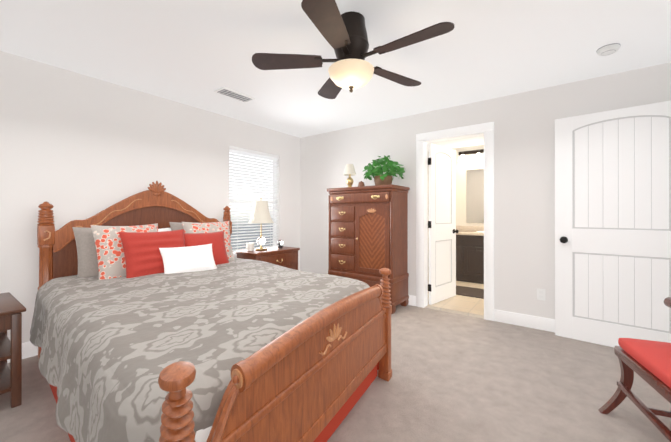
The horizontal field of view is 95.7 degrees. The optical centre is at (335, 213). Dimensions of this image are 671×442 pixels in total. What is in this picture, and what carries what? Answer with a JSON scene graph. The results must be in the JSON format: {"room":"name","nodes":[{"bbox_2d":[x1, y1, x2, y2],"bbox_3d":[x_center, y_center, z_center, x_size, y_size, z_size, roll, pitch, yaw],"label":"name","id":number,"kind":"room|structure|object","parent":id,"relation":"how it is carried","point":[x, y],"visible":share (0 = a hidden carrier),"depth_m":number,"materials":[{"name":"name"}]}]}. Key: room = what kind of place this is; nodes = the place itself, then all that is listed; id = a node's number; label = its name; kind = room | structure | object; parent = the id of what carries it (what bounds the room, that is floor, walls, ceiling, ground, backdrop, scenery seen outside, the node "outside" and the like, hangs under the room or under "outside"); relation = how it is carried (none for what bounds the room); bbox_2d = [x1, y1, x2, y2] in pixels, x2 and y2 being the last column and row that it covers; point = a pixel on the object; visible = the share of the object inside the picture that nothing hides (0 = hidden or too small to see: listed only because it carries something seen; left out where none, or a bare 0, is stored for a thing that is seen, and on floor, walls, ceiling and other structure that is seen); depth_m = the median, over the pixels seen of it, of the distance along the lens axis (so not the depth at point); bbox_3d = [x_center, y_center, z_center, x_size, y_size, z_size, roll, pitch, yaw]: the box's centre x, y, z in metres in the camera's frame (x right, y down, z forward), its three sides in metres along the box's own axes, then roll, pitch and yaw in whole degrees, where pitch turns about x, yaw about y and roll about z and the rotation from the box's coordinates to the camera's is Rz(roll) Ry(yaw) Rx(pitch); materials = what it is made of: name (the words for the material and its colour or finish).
{"room":"bedroom","nodes":[
{"label":"bedroom","id":0,"kind":"room"},
{"bbox_2d":[0,51,299,342],"bbox_3d":[-2.136,-0.046,3.159,0.120,2.470,5.240,0,0,37],"label":"wall","id":1,"kind":"structure","parent":0,"point":[75,146],"depth_m":2.87,"materials":[{"name":"white paint"}]},
{"bbox_2d":[7,341,37,362],"bbox_3d":[-2.081,1.124,3.117,0.018,0.130,5.000,0,0,37],"label":"baseboard","id":2,"kind":"structure","parent":1,"relation":"attached to","point":[29,349],"depth_m":2.50,"materials":[{"name":"white wood"}]},
{"bbox_2d":[229,150,275,251],"bbox_3d":[-1.214,-0.170,4.446,0.038,1.480,0.895,0,0,37],"label":"window","id":3,"kind":"structure","parent":1,"relation":"in","point":[268,202],"depth_m":4.76,"materials":[{"name":"white plastic"}]},
{"bbox_2d":[229,146,278,253],"bbox_3d":[-1.171,-0.180,4.414,0.054,1.456,0.883,0,0,37],"label":"window blinds","id":4,"kind":"object","parent":3,"relation":"attached to","point":[251,152],"visible":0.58,"depth_m":4.35,"materials":[{"name":"white plastic"}]},
{"bbox_2d":[0,304,670,441],"bbox_3d":[-0.347,1.217,1.751,4.670,0.060,5.120,0,0,37],"label":"floor","id":5,"kind":"structure","parent":0,"point":[455,377],"depth_m":2.00,"materials":[{"name":"carpet"}]},
{"bbox_2d":[0,292,25,407],"bbox_3d":[-2.352,0.887,1.854,0.650,0.600,0.570,0,0,37],"label":"side table","id":6,"kind":"object","parent":5,"relation":"on","point":[12,307],"visible":1,"depth_m":1.87,"materials":[{"name":"brown wood"}]},
{"bbox_2d":[30,181,391,441],"bbox_3d":[-0.898,0.420,2.340,2.752,1.535,2.093,0,0,37],"label":"bed","id":7,"kind":"object","parent":5,"relation":"on","point":[160,314],"visible":1,"depth_m":1.51,"materials":[{"name":"grey fabric"}]},
{"bbox_2d":[72,227,98,277],"bbox_3d":[-1.929,0.343,2.701,0.223,0.466,0.624,0,0,37],"label":"pillow","id":8,"kind":"object","parent":7,"relation":"on","point":[84,237],"depth_m":2.48,"materials":[{"name":"grey fabric"}]},
{"bbox_2d":[90,223,157,279],"bbox_3d":[-1.777,0.338,2.644,0.267,0.492,0.539,0,0,37],"label":"pillow","id":9,"kind":"object","parent":7,"relation":"on","point":[108,244],"depth_m":2.49,"materials":[{"name":"multicoloured fabric"}]},
{"bbox_2d":[119,229,184,277],"bbox_3d":[-1.563,0.358,2.677,0.249,0.415,0.566,0,0,37],"label":"pillow","id":10,"kind":"object","parent":7,"relation":"on","point":[141,254],"depth_m":2.54,"materials":[{"name":"red fabric"}]},
{"bbox_2d":[158,228,170,231],"bbox_3d":[-1.915,0.354,2.927,0.186,0.415,0.706,0,0,37],"label":"pillow","id":11,"kind":"object","parent":7,"relation":"on","point":[163,229],"depth_m":3.15,"materials":[{"name":"white fabric"}]},
{"bbox_2d":[159,244,216,273],"bbox_3d":[-1.320,0.423,2.759,0.188,0.255,0.512,0,0,37],"label":"pillow","id":12,"kind":"object","parent":7,"relation":"on","point":[173,259],"depth_m":2.68,"materials":[{"name":"white fabric"}]},
{"bbox_2d":[169,221,223,230],"bbox_3d":[-1.465,0.329,3.346,0.211,0.485,0.674,0,0,37],"label":"pillow","id":13,"kind":"object","parent":7,"relation":"on","point":[187,226],"depth_m":3.17,"materials":[{"name":"multicoloured fabric"}]},
{"bbox_2d":[30,258,369,441],"bbox_3d":[-0.885,0.752,2.330,2.469,0.504,2.093,0,0,37],"label":"comforter","id":14,"kind":"object","parent":7,"relation":"on","point":[105,341],"depth_m":1.44,"materials":[{"name":"grey fabric"}]},
{"bbox_2d":[184,231,228,264],"bbox_3d":[-1.316,0.374,3.087,0.213,0.369,0.499,0,0,37],"label":"pillow","id":15,"kind":"object","parent":7,"relation":"on","point":[217,239],"depth_m":3.10,"materials":[{"name":"red fabric"}]},
{"bbox_2d":[182,221,233,260],"bbox_3d":[-1.350,0.329,3.266,0.238,0.492,0.564,0,0,37],"label":"pillow","id":16,"kind":"object","parent":7,"relation":"on","point":[192,231],"depth_m":3.23,"materials":[{"name":"fabric"}]},
{"bbox_2d":[235,246,299,269],"bbox_3d":[-0.924,0.845,4.251,0.459,0.690,0.800,0,0,37],"label":"nightstand","id":17,"kind":"object","parent":5,"relation":"on","point":[286,257],"visible":0.46,"depth_m":4.12,"materials":[{"name":"brown wood"}]},
{"bbox_2d":[246,243,253,250],"bbox_3d":[-1.151,0.447,4.096,0.109,0.105,0.109,0,0,37],"label":"wicker box","id":18,"kind":"object","parent":17,"relation":"on","point":[249,246],"visible":1,"depth_m":4.05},
{"bbox_2d":[248,198,273,250],"bbox_3d":[-1.015,0.141,4.145,0.350,0.715,0.350,0,0,37],"label":"table lamp","id":19,"kind":"object","parent":17,"relation":"on","point":[261,214],"visible":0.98,"depth_m":4.06,"materials":[{"name":"beige fabric"}]},
{"bbox_2d":[327,184,409,313],"bbox_3d":[0.412,0.424,4.028,0.994,1.532,0.512,0,0,37],"label":"armoire","id":20,"kind":"object","parent":5,"relation":"on","point":[367,233],"visible":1,"depth_m":3.81,"materials":[{"name":"brown wood"}]},
{"bbox_2d":[344,164,355,186],"bbox_3d":[0.200,-0.513,4.238,0.180,0.341,0.180,0,0,37],"label":"lamp","id":21,"kind":"object","parent":20,"relation":"on","point":[349,171],"visible":0.83,"depth_m":4.19,"materials":[{"name":"white fabric"}]},
{"bbox_2d":[362,155,404,184],"bbox_3d":[0.618,-0.545,3.912,0.621,0.403,0.383,0,0,37],"label":"plant","id":22,"kind":"object","parent":20,"relation":"on","point":[379,176],"visible":0.96,"depth_m":3.82,"materials":[{"name":"green plant"}]},
{"bbox_2d":[598,297,670,441],"bbox_3d":[1.739,0.699,1.481,0.542,0.976,0.582,0,0,22],"label":"chair","id":23,"kind":"object","parent":5,"relation":"on","point":[648,362],"visible":1,"depth_m":1.59,"materials":[{"name":"red fabric"}]},
{"bbox_2d":[0,0,670,151],"bbox_3d":[0.400,-1.322,2.756,4.670,0.080,7.620,0,0,37],"label":"ceiling","id":24,"kind":"structure","parent":0,"point":[195,53],"depth_m":2.36,"materials":[{"name":"white paint"}]},
{"bbox_2d":[214,87,254,102],"bbox_3d":[-1.080,-1.271,3.272,0.180,0.019,0.400,0,0,37],"label":"ceiling vent","id":25,"kind":"object","parent":24,"relation":"in","point":[233,94],"visible":1,"depth_m":3.24,"materials":[{"name":"white plastic"}]},
{"bbox_2d":[252,0,453,98],"bbox_3d":[0.147,-1.042,1.984,1.210,0.480,1.261,0,0,37],"label":"ceiling fan","id":26,"kind":"object","parent":24,"relation":"hanging from","point":[345,36],"visible":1,"depth_m":1.92,"materials":[{"name":"brown wood"}]},
{"bbox_2d":[596,43,620,55],"bbox_3d":[2.113,-1.263,2.353,0.141,0.036,0.141,0,0,37],"label":"smoke detector","id":27,"kind":"object","parent":24,"relation":"attached to","point":[608,49],"visible":1,"depth_m":2.32,"materials":[{"name":"white plastic"}]},
{"bbox_2d":[424,272,483,318],"bbox_3d":[2.293,1.221,4.610,2.850,0.060,2.380,0,0,37],"label":"floor","id":28,"kind":"structure","parent":0,"point":[466,305],"depth_m":3.98,"materials":[{"name":"tile"}]},
{"bbox_2d":[456,285,483,298],"bbox_3d":[2.138,1.182,4.527,0.850,0.016,0.550,0,0,37],"label":"bath rug","id":29,"kind":"object","parent":28,"relation":"on","point":[470,292],"visible":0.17,"depth_m":4.58,"materials":[{"name":"brown fabric"}]},
{"bbox_2d":[456,234,483,283],"bbox_3d":[2.697,0.781,5.278,1.600,0.820,0.617,0,0,37],"label":"bathroom vanity","id":30,"kind":"object","parent":28,"relation":"on","point":[469,253],"depth_m":5.22,"materials":[{"name":"wood"}]},
{"bbox_2d":[456,230,483,233],"bbox_3d":[2.698,0.351,5.280,1.630,0.040,0.616,0,0,37],"label":"countertop","id":31,"kind":"structure","parent":30,"relation":"on","point":[460,231],"depth_m":5.33,"materials":[{"name":"beige stone"}]},
{"bbox_2d":[428,145,483,271],"bbox_3d":[2.974,-0.043,5.526,2.850,2.470,0.100,0,0,37],"label":"wall","id":32,"kind":"structure","parent":0,"point":[470,163],"depth_m":5.85,"materials":[{"name":"beige paint"}]},
{"bbox_2d":[456,226,483,229],"bbox_3d":[2.874,0.282,5.516,1.630,0.100,0.026,0,0,37],"label":"backsplash","id":33,"kind":"structure","parent":32,"relation":"attached to","point":[457,227],"depth_m":5.75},
{"bbox_2d":[458,149,483,161],"bbox_3d":[2.638,-1.091,5.586,0.760,0.205,0.203,0,0,37],"label":"sconce","id":34,"kind":"object","parent":32,"relation":"attached to","point":[478,156],"visible":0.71,"depth_m":5.68,"materials":[{"name":"white glass"}]},
{"bbox_2d":[466,169,483,222],"bbox_3d":[2.864,-0.328,5.537,0.900,1.000,0.010,0,0,37],"label":"mirror","id":35,"kind":"object","parent":32,"relation":"attached to","point":[474,196],"visible":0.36,"depth_m":5.71,"materials":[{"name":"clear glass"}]},
{"bbox_2d":[300,62,670,318],"bbox_3d":[1.266,-0.045,3.818,4.550,2.470,0.120,0,0,37],"label":"wall","id":36,"kind":"structure","parent":0,"point":[524,196],"depth_m":3.29,"materials":[{"name":"white paint"}]},
{"bbox_2d":[408,295,415,305],"bbox_3d":[0.231,1.125,4.503,2.010,0.130,0.014,0,0,37],"label":"baseboard","id":37,"kind":"structure","parent":36,"relation":"attached to","point":[412,299],"depth_m":3.93,"materials":[{"name":"white wood"}]},
{"bbox_2d":[428,143,458,304],"bbox_3d":[1.492,0.135,4.155,0.227,2.095,0.688,0,0,37],"label":"bathroom door","id":38,"kind":"structure","parent":36,"relation":"in","point":[443,231],"depth_m":4.13,"materials":[{"name":"white painted wood"},{"name":"black metal"}]},
{"bbox_2d":[416,122,493,320],"bbox_3d":[1.432,0.086,3.681,0.896,2.208,0.141,0,0,37],"label":"door frame","id":39,"kind":"structure","parent":36,"relation":"attached to","point":[486,130],"depth_m":3.65,"materials":[{"name":"white wood"}]},
{"bbox_2d":[494,309,554,331],"bbox_3d":[2.355,1.124,2.918,1.490,0.130,0.020,0,0,37],"label":"baseboard","id":40,"kind":"structure","parent":36,"relation":"attached to","point":[541,323],"depth_m":3.18,"materials":[{"name":"white wood"}]},
{"bbox_2d":[537,288,544,300],"bbox_3d":[2.106,0.829,3.111,0.072,0.116,0.008,0,0,37],"label":"electrical outlet","id":41,"kind":"object","parent":36,"relation":"attached to","point":[540,294],"visible":1,"depth_m":3.11,"materials":[{"name":"white plastic"}]},
{"bbox_2d":[555,101,670,347],"bbox_3d":[2.504,0.133,2.690,0.912,2.095,0.171,0,0,37],"label":"door","id":42,"kind":"structure","parent":36,"relation":"in","point":[612,227],"depth_m":2.68,"materials":[{"name":"white wood"}]},
{"label":"outside","id":43,"kind":"structure","parent":0,"visible":0},
{"bbox_2d":[229,153,272,251],"bbox_3d":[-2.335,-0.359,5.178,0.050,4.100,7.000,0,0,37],"label":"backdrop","id":44,"kind":"structure","parent":43,"point":[249,207],"depth_m":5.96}
]}

